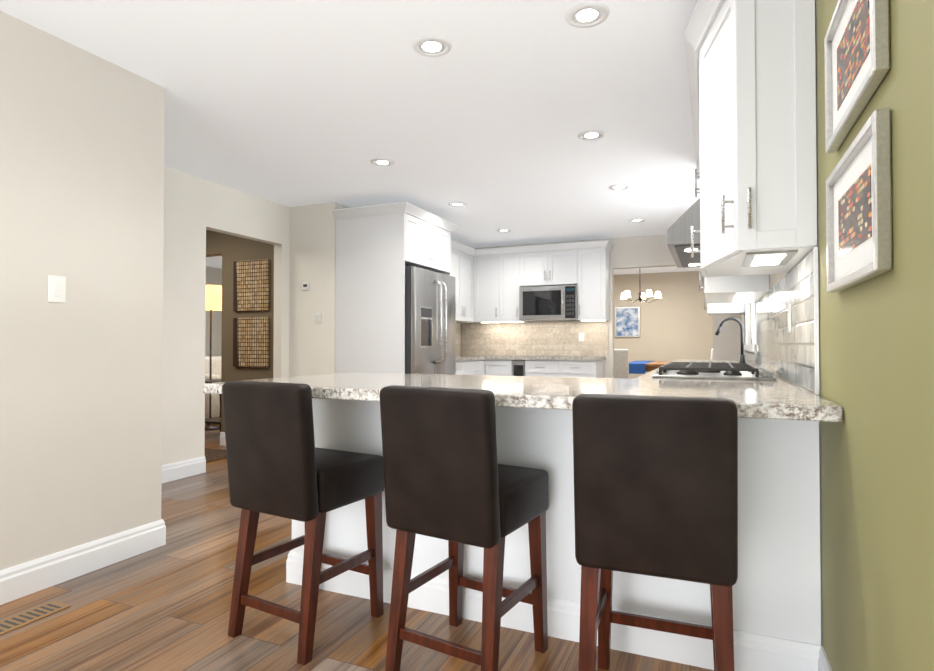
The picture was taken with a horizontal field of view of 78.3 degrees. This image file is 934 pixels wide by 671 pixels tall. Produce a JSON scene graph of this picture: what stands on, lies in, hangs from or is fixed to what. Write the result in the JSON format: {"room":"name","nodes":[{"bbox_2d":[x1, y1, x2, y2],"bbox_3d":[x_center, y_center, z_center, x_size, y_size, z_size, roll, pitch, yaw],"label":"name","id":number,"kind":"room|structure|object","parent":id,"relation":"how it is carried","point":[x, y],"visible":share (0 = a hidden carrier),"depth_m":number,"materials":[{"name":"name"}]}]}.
{"room":"kitchen","nodes":[
{"label":"kitchen","id":0,"kind":"room"},
{"bbox_2d":[0,11,164,570],"bbox_3d":[-3.134,-0.138,1.204,1.320,2.440,4.600,0,-1,23],"label":"wall","id":1,"kind":"structure","parent":0,"point":[82,171],"depth_m":2.64,"materials":[{"name":"beige paint"}]},
{"bbox_2d":[48,275,65,302],"bbox_3d":[-1.828,-0.207,2.560,0.013,0.120,0.075,0,-1,23],"label":"dimmer switch","id":2,"kind":"object","parent":1,"relation":"attached to","point":[56,289],"visible":1,"depth_m":2.56,"materials":[{"name":"white plastic"}]},
{"bbox_2d":[0,519,165,604],"bbox_3d":[-2.517,1.011,0.930,0.016,0.135,4.616,0,-1,23],"label":"baseboard","id":3,"kind":"structure","parent":1,"relation":"attached to","point":[27,578],"depth_m":2.62,"materials":[{"name":"white wood"}]},
{"bbox_2d":[162,456,205,482],"bbox_3d":[-2.447,1.060,4.139,0.016,0.135,1.370,0,-1,23],"label":"baseboard","id":4,"kind":"structure","parent":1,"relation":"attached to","point":[190,467],"depth_m":4.56,"materials":[{"name":"white wood"}]},
{"bbox_2d":[205,266,221,356],"bbox_3d":[-5.018,-0.014,9.245,0.120,2.440,3.900,0,-1,23],"label":"wall","id":5,"kind":"structure","parent":0,"point":[213,275],"depth_m":10.25,"materials":[{"name":"beige paint"}]},
{"bbox_2d":[162,167,289,464],"bbox_3d":[-2.298,-0.085,4.653,0.100,2.440,2.400,0,-1,23],"label":"wall","id":6,"kind":"structure","parent":0,"point":[195,208],"depth_m":4.68,"materials":[{"name":"beige paint"}]},
{"bbox_2d":[206,230,273,431],"bbox_3d":[-3.787,-0.054,6.662,4.180,2.440,0.120,0,-1,23],"label":"wall","id":7,"kind":"structure","parent":0,"point":[230,249],"depth_m":6.03,"materials":[{"name":"brown paint"}]},
{"bbox_2d":[220,432,225,445],"bbox_3d":[-2.251,1.087,5.912,0.780,0.135,0.016,0,-1,23],"label":"baseboard","id":8,"kind":"structure","parent":7,"relation":"attached to","point":[222,434],"depth_m":6.04,"materials":[{"name":"white wood"}]},
{"bbox_2d":[233,317,268,366],"bbox_3d":[-2.227,0.070,5.907,0.460,0.510,0.030,0,-1,23],"label":"canvas art","id":9,"kind":"object","parent":7,"relation":"attached to","point":[250,341],"visible":0.96,"depth_m":5.89},
{"bbox_2d":[233,259,269,310],"bbox_3d":[-2.227,-0.515,5.917,0.460,0.520,0.030,0,-1,23],"label":"canvas art","id":10,"kind":"object","parent":7,"relation":"attached to","point":[251,281],"visible":0.96,"depth_m":5.90},
{"bbox_2d":[289,202,342,376],"bbox_3d":[-1.558,-0.068,5.706,0.670,2.440,0.120,0,-1,23],"label":"wall","id":11,"kind":"structure","parent":0,"point":[312,263],"depth_m":5.63,"materials":[{"name":"beige paint"}]},
{"bbox_2d":[302,282,308,290],"bbox_3d":[-1.590,-0.484,5.650,0.080,0.080,0.020,0,-1,23],"label":"thermostat","id":12,"kind":"object","parent":11,"relation":"attached to","point":[305,285],"visible":1,"depth_m":5.64,"materials":[{"name":"white plastic"}]},
{"bbox_2d":[315,312,320,323],"bbox_3d":[-1.451,-0.170,5.589,0.072,0.116,0.013,0,-1,23],"label":"light switch","id":13,"kind":"object","parent":11,"relation":"attached to","point":[317,317],"visible":1,"depth_m":5.59,"materials":[{"name":"white plastic"}]},
{"bbox_2d":[0,423,713,670],"bbox_3d":[-1.805,1.183,5.782,8.900,0.060,14.300,0,-1,23],"label":"floor","id":14,"kind":"structure","parent":0,"point":[167,607],"depth_m":2.19,"materials":[{"name":"brown wood"}]},
{"bbox_2d":[0,601,69,634],"bbox_3d":[-1.708,1.095,2.227,0.110,0.007,0.260,0,-1,23],"label":"floor vent","id":15,"kind":"object","parent":14,"relation":"in","point":[27,617],"visible":1,"depth_m":2.23,"materials":[{"name":"gold metal"}]},
{"bbox_2d":[205,379,220,431],"bbox_3d":[-2.823,0.847,6.713,0.600,0.640,0.440,0,-1,23],"label":"side table","id":16,"kind":"object","parent":14,"relation":"on","point":[217,420],"visible":0.15,"depth_m":6.72,"materials":[{"name":"brown wood"}]},
{"bbox_2d":[205,356,220,424],"bbox_3d":[-3.395,0.756,8.592,0.970,0.880,2.000,0,-1,23],"label":"sofa","id":17,"kind":"object","parent":14,"relation":"on","point":[215,398],"visible":0.06,"depth_m":7.62,"materials":[{"name":"beige fabric"}]},
{"bbox_2d":[205,285,221,430],"bbox_3d":[-3.229,0.275,7.222,0.400,1.800,0.400,0,-1,23],"label":"floor lamp","id":18,"kind":"object","parent":14,"relation":"on","point":[213,297],"visible":0.56,"depth_m":7.13,"materials":[{"name":"beige fabric"}]},
{"bbox_2d":[205,448,226,461],"bbox_3d":[-3.049,1.135,5.038,1.200,0.012,1.750,0,-1,23],"label":"rug","id":19,"kind":"object","parent":14,"relation":"on","point":[213,454],"depth_m":5.47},
{"bbox_2d":[222,380,384,665],"bbox_3d":[-0.608,0.632,2.172,0.400,0.931,0.468,-1,-1,30],"label":"bar stool","id":20,"kind":"object","parent":14,"relation":"on","point":[279,464],"visible":1,"depth_m":2.01,"materials":[{"name":"brown leather"}]},
{"bbox_2d":[405,266,455,374],"bbox_3d":[-0.642,0.263,5.787,0.916,1.780,0.910,0,-1,23],"label":"refrigerator","id":21,"kind":"object","parent":14,"relation":"on","point":[430,322],"visible":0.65,"depth_m":5.50,"materials":[{"name":"grey metal"}]},
{"bbox_2d":[455,361,462,374],"bbox_3d":[-0.442,0.733,6.636,0.600,0.864,0.670,0,-1,23],"label":"base cabinet","id":22,"kind":"object","parent":14,"relation":"on","point":[459,364],"depth_m":6.73,"materials":[{"name":"white wood"}]},
{"bbox_2d":[379,385,548,670],"bbox_3d":[0.002,0.628,1.922,0.400,0.931,0.468,-1,-1,31],"label":"bar stool","id":23,"kind":"object","parent":14,"relation":"on","point":[452,481],"visible":1,"depth_m":1.76,"materials":[{"name":"brown leather"}]},
{"bbox_2d":[463,360,486,374],"bbox_3d":[-0.166,0.743,7.230,0.639,0.864,0.759,0,-1,23],"label":"base cabinet","id":24,"kind":"object","parent":14,"relation":"on","point":[474,367],"depth_m":7.16,"materials":[{"name":"white wood"}]},
{"bbox_2d":[487,360,512,375],"bbox_3d":[0.486,0.749,7.668,0.448,0.864,0.600,0,-1,23],"label":"base cabinet","id":25,"kind":"object","parent":14,"relation":"on","point":[494,367],"depth_m":7.38,"materials":[{"name":"white wood"}]},
{"bbox_2d":[456,355,485,361],"bbox_3d":[-0.314,0.284,6.936,0.635,0.040,1.320,0,-1,23],"label":"countertop","id":26,"kind":"structure","parent":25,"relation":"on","point":[458,358],"depth_m":7.05,"materials":[{"name":"beige stone"}]},
{"bbox_2d":[458,355,605,360],"bbox_3d":[0.731,0.294,7.564,2.060,0.040,0.627,0,-1,23],"label":"countertop","id":27,"kind":"structure","parent":25,"relation":"on","point":[486,357],"depth_m":7.23,"materials":[{"name":"beige stone"}]},
{"bbox_2d":[512,360,524,375],"bbox_3d":[0.766,0.749,7.536,0.164,0.862,0.624,0,-1,23],"label":"wine cooler","id":28,"kind":"object","parent":14,"relation":"on","point":[518,367],"visible":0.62,"depth_m":7.27,"materials":[{"name":"black"}]},
{"bbox_2d":[525,360,562,376],"bbox_3d":[1.073,0.746,7.417,0.489,0.864,0.600,0,-1,23],"label":"base cabinet","id":29,"kind":"object","parent":14,"relation":"on","point":[536,368],"depth_m":7.15,"materials":[{"name":"white wood"}]},
{"bbox_2d":[286,398,820,670],"bbox_3d":[0.264,0.669,2.457,2.062,0.865,0.636,0,-1,23],"label":"base cabinet","id":30,"kind":"object","parent":14,"relation":"on","point":[776,592],"visible":0.46,"depth_m":1.97,"materials":[{"name":"white wood"}]},
{"bbox_2d":[563,360,604,377],"bbox_3d":[1.428,0.743,7.265,0.518,0.864,0.600,0,-1,23],"label":"base cabinet","id":31,"kind":"object","parent":14,"relation":"on","point":[563,368],"depth_m":6.98,"materials":[{"name":"white wood"}]},
{"bbox_2d":[614,349,628,378],"bbox_3d":[2.284,0.703,8.857,0.480,0.994,0.620,0,-1,23],"label":"dining chair","id":32,"kind":"object","parent":14,"relation":"on","point":[621,363],"visible":0.06,"depth_m":8.54,"materials":[{"name":"beige fabric"}]},
{"bbox_2d":[629,361,672,371],"bbox_3d":[2.974,0.838,9.832,1.000,0.755,1.600,0,-1,23],"label":"dining table","id":33,"kind":"object","parent":14,"relation":"on","point":[651,366],"depth_m":9.10,"materials":[{"name":"brown wood"}]},
{"bbox_2d":[629,361,653,373],"bbox_3d":[2.974,0.536,9.836,0.340,0.158,1.703,0,-1,23],"label":"table runner","id":34,"kind":"object","parent":33,"relation":"on","point":[636,367],"visible":0.68,"depth_m":9.06,"materials":[{"name":"blue fabric"}]},
{"bbox_2d":[572,394,737,670],"bbox_3d":[0.543,0.624,1.646,0.400,0.931,0.468,0,-1,21],"label":"bar stool","id":35,"kind":"object","parent":14,"relation":"on","point":[655,486],"visible":1,"depth_m":1.45,"materials":[{"name":"brown leather"}]},
{"bbox_3d":[1.779,0.696,4.223,0.638,0.865,3.796,0,-1,23],"label":"base cabinet","id":36,"kind":"object","parent":14,"relation":"on","visible":0},
{"bbox_2d":[203,372,622,409],"bbox_3d":[-0.151,0.216,2.471,1.560,0.040,1.010,0,-1,23],"label":"countertop","id":37,"kind":"structure","parent":36,"relation":"on","point":[509,391],"depth_m":2.25,"materials":[{"name":"white stone"}]},
{"bbox_2d":[583,359,842,421],"bbox_3d":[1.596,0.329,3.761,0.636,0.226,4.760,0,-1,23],"label":"countertop","id":38,"kind":"structure","parent":36,"relation":"on","point":[780,398],"depth_m":1.84,"materials":[{"name":"white stone"}]},
{"bbox_2d":[652,362,776,379],"bbox_3d":[1.284,0.178,3.005,0.520,0.050,0.880,0,-1,23],"label":"gas cooktop","id":39,"kind":"object","parent":38,"relation":"in","point":[717,370],"visible":1,"depth_m":2.70,"materials":[{"name":"silver metal"}]},
{"bbox_2d":[715,317,745,362],"bbox_3d":[2.279,0.039,4.968,0.240,0.390,0.093,0,-1,23],"label":"faucet","id":40,"kind":"object","parent":38,"relation":"on","point":[742,355],"visible":1,"depth_m":4.91,"materials":[{"name":"silver metal"}]},
{"bbox_2d":[0,0,724,274],"bbox_3d":[-1.805,-1.317,5.821,8.900,0.060,14.300,0,-1,23],"label":"ceiling","id":41,"kind":"structure","parent":0,"point":[494,111],"depth_m":3.26,"materials":[{"name":"white paint"}]},
{"bbox_2d":[370,158,394,165],"bbox_3d":[-0.638,-1.305,4.330,0.184,0.008,0.184,0,-1,23],"label":"recessed light","id":42,"kind":"object","parent":41,"relation":"in","point":[382,162],"visible":0.98,"depth_m":4.32,"materials":[{"name":"grey"}]},
{"bbox_2d":[412,36,451,56],"bbox_3d":[-0.163,-1.331,2.647,0.184,0.008,0.184,0,-1,23],"label":"recessed light","id":43,"kind":"object","parent":41,"relation":"in","point":[432,46],"visible":1,"depth_m":2.64,"materials":[{"name":"grey"}]},
{"bbox_2d":[448,202,466,206],"bbox_3d":[-0.092,-1.285,5.630,0.184,0.008,0.184,0,-1,23],"label":"recessed light","id":44,"kind":"object","parent":41,"relation":"in","point":[457,204],"visible":0.98,"depth_m":5.62,"materials":[{"name":"grey"}]},
{"bbox_2d":[496,229,510,231],"bbox_3d":[0.445,-1.265,6.934,0.184,0.008,0.184,0,-1,23],"label":"recessed light","id":45,"kind":"object","parent":41,"relation":"in","point":[504,230],"visible":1,"depth_m":6.92,"materials":[{"name":"grey"}]},
{"bbox_2d":[565,2,609,27],"bbox_3d":[0.502,-1.335,2.395,0.184,0.008,0.184,0,-1,23],"label":"recessed light","id":46,"kind":"object","parent":41,"relation":"in","point":[586,14],"visible":1,"depth_m":2.39,"materials":[{"name":"grey"}]},
{"bbox_2d":[578,130,605,140],"bbox_3d":[0.820,-1.314,3.771,0.184,0.008,0.184,0,-1,23],"label":"recessed light","id":47,"kind":"object","parent":41,"relation":"in","point":[589,135],"visible":1,"depth_m":3.76,"materials":[{"name":"grey"}]},
{"bbox_2d":[609,184,629,189],"bbox_3d":[1.333,-1.294,5.019,0.184,0.008,0.184,0,-1,23],"label":"recessed light","id":48,"kind":"object","parent":41,"relation":"in","point":[619,187],"visible":0.98,"depth_m":5.00,"materials":[{"name":"grey"}]},
{"bbox_2d":[629,218,645,221],"bbox_3d":[1.886,-1.274,6.360,0.184,0.008,0.184,0,-1,23],"label":"recessed light","id":49,"kind":"object","parent":41,"relation":"in","point":[637,220],"visible":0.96,"depth_m":6.34,"materials":[{"name":"grey"}]},
{"bbox_2d":[620,268,661,302],"bbox_3d":[2.986,-0.891,9.884,0.691,0.666,0.662,0,-1,23],"label":"dining chandelier","id":50,"kind":"object","parent":41,"relation":"hanging from","point":[627,295],"visible":0.92,"depth_m":9.79,"materials":[{"name":"white glass"}]},
{"bbox_2d":[461,234,740,377],"bbox_3d":[1.554,-0.039,7.636,3.770,2.440,0.120,0,-1,23],"label":"wall","id":51,"kind":"structure","parent":0,"point":[640,252],"depth_m":7.29,"materials":[{"name":"beige paint"}]},
{"bbox_2d":[456,323,463,354],"bbox_3d":[-0.470,0.039,7.349,0.025,0.461,1.950,0,-1,23],"label":"tile backsplash","id":52,"kind":"structure","parent":51,"relation":"attached to","point":[458,325],"depth_m":8.20,"materials":[{"name":"tile"}]},
{"bbox_2d":[476,247,503,321],"bbox_3d":[0.337,-0.675,7.878,0.448,0.980,0.404,0,-1,23],"label":"upper cabinet","id":53,"kind":"object","parent":51,"relation":"attached to","point":[490,266],"depth_m":7.74,"materials":[{"name":"white wood"}]},
{"bbox_2d":[464,321,608,355],"bbox_3d":[0.872,0.047,7.853,2.095,0.461,0.010,0,-1,23],"label":"tile backsplash","id":54,"kind":"structure","parent":51,"relation":"attached to","point":[531,339],"depth_m":7.81,"materials":[{"name":"tile"}]},
{"bbox_2d":[579,333,583,340],"bbox_3d":[1.510,0.020,7.571,0.072,0.116,0.008,0,-1,23],"label":"outlet","id":55,"kind":"object","parent":54,"relation":"attached to","point":[581,336],"visible":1,"depth_m":7.57,"materials":[{"name":"white plastic"}]},
{"bbox_2d":[520,242,579,286],"bbox_3d":[1.117,-0.910,7.579,0.760,0.520,0.345,0,-1,23],"label":"upper cabinet","id":56,"kind":"object","parent":51,"relation":"attached to","point":[551,267],"depth_m":7.40,"materials":[{"name":"white wood"}]},
{"bbox_2d":[519,285,576,320],"bbox_3d":[1.099,-0.418,7.531,0.756,0.435,0.432,0,-1,23],"label":"microwave","id":57,"kind":"object","parent":56,"relation":"attached to","point":[548,303],"visible":0.96,"depth_m":7.37,"materials":[{"name":"silver metal"}]},
{"bbox_2d":[614,271,712,378],"bbox_3d":[3.079,0.018,11.334,4.120,2.440,0.120,0,-1,23],"label":"wall","id":58,"kind":"structure","parent":0,"point":[676,321],"depth_m":10.95,"materials":[{"name":"paint"}]},
{"bbox_2d":[615,306,639,336],"bbox_3d":[3.141,-0.263,11.229,0.480,0.600,0.030,0,-1,23],"label":"framed picture","id":59,"kind":"object","parent":58,"relation":"attached to","point":[627,321],"visible":0.96,"depth_m":11.21},
{"bbox_2d":[740,0,933,670],"bbox_3d":[2.176,-0.092,4.150,0.120,2.440,14.200,0,-1,23],"label":"wall","id":60,"kind":"structure","parent":0,"point":[877,386],"depth_m":1.09,"materials":[{"name":"green paint"}]},
{"bbox_2d":[667,198,700,267],"bbox_3d":[1.337,-0.545,2.993,0.494,0.271,0.880,0,-1,23],"label":"steel range hood","id":61,"kind":"object","parent":60,"relation":"attached to","point":[679,238],"visible":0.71,"depth_m":2.67,"materials":[{"name":"grey metal"}]},
{"bbox_2d":[704,304,744,314],"bbox_3d":[2.615,-0.707,5.788,0.345,0.980,0.480,0,-1,23],"label":"upper cabinet","id":62,"kind":"object","parent":60,"relation":"attached to","point":[713,309],"depth_m":5.58,"materials":[{"name":"white wood"}]},
{"bbox_2d":[700,280,768,303],"bbox_3d":[1.763,-0.738,3.799,0.345,0.980,1.029,0,-1,23],"label":"upper cabinet","id":63,"kind":"object","parent":60,"relation":"attached to","point":[716,291],"depth_m":3.42,"materials":[{"name":"white wood"}]},
{"bbox_2d":[699,272,787,283],"bbox_3d":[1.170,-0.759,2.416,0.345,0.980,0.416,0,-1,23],"label":"upper cabinet","id":64,"kind":"object","parent":60,"relation":"attached to","point":[723,275],"depth_m":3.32,"materials":[{"name":"white wood"}]},
{"bbox_2d":[744,303,755,353],"bbox_3d":[2.455,-0.422,4.851,0.145,1.140,1.340,0,-1,23],"label":"window","id":65,"kind":"structure","parent":60,"relation":"in","point":[747,347],"depth_m":5.35,"materials":[{"name":"white wood"}]},
{"bbox_2d":[692,0,816,275],"bbox_3d":[1.034,-0.764,2.098,0.346,0.980,0.509,0,-1,23],"label":"upper cabinet","id":66,"kind":"object","parent":60,"relation":"attached to","point":[751,66],"depth_m":1.87,"materials":[{"name":"white wood"}]},
{"bbox_2d":[744,247,818,394],"bbox_3d":[1.955,-0.015,3.806,0.011,0.461,4.404,0,-1,23],"label":"tile backsplash","id":67,"kind":"structure","parent":60,"relation":"attached to","point":[792,356],"depth_m":2.27,"materials":[{"name":"beige tile"}]},
{"bbox_2d":[787,304,790,332],"bbox_3d":[1.325,-0.070,2.360,0.008,0.116,0.072,0,-1,23],"label":"outlet","id":68,"kind":"object","parent":67,"relation":"attached to","point":[789,316],"visible":0.98,"depth_m":2.33,"materials":[{"name":"white plastic"}]},
{"bbox_2d":[818,646,831,670],"bbox_3d":[0.202,0.992,-0.300,0.016,0.135,4.496,0,-1,23],"label":"baseboard","id":69,"kind":"structure","parent":60,"relation":"attached to","point":[823,663],"depth_m":1.71,"materials":[{"name":"white wood"}]},
{"bbox_2d":[824,0,889,152],"bbox_3d":[0.866,-0.641,1.292,0.026,0.310,0.500,0,-1,23],"label":"picture frame","id":70,"kind":"object","parent":60,"relation":"attached to","point":[857,50],"visible":1,"depth_m":1.28,"materials":[{"name":"white wood"}]},
{"bbox_2d":[826,108,892,292],"bbox_3d":[0.866,-0.267,1.286,0.026,0.300,0.500,0,-1,23],"label":"picture frame","id":71,"kind":"object","parent":60,"relation":"attached to","point":[858,215],"visible":1,"depth_m":1.20,"materials":[{"name":"white wood"}]},
{"bbox_3d":[-0.714,-0.049,6.977,0.120,2.440,2.880,0,-1,23],"label":"wall","id":72,"kind":"structure","parent":0,"visible":0},
{"bbox_2d":[336,202,451,277],"bbox_3d":[-0.719,-0.936,5.849,0.751,0.520,0.980,0,-1,23],"label":"upper cabinet","id":73,"kind":"object","parent":72,"relation":"attached to","point":[376,252],"depth_m":5.41,"materials":[{"name":"white wood"}]},
{"bbox_2d":[388,274,447,317],"bbox_3d":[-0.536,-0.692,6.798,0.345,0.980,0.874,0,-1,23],"label":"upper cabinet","id":74,"kind":"object","parent":72,"relation":"attached to","point":[396,286],"depth_m":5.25,"materials":[{"name":"white wood"}]},
{"bbox_2d":[448,240,475,321],"bbox_3d":[-0.208,-0.681,7.491,0.403,0.980,0.893,0,-1,23],"label":"upper cabinet","id":75,"kind":"object","parent":72,"relation":"attached to","point":[463,264],"depth_m":7.56,"materials":[{"name":"white wood"}]},
{"bbox_2d":[504,246,527,321],"bbox_3d":[0.607,-0.676,7.794,0.349,0.980,0.345,0,-1,23],"label":"upper cabinet","id":76,"kind":"object","parent":72,"relation":"attached to","point":[511,261],"depth_m":7.62,"materials":[{"name":"white wood"}]},
{"bbox_2d":[577,240,611,320],"bbox_3d":[1.627,-0.683,7.357,0.350,0.980,0.345,0,-1,23],"label":"upper cabinet","id":77,"kind":"object","parent":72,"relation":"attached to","point":[593,292],"depth_m":7.21,"materials":[{"name":"white wood"}]}
]}

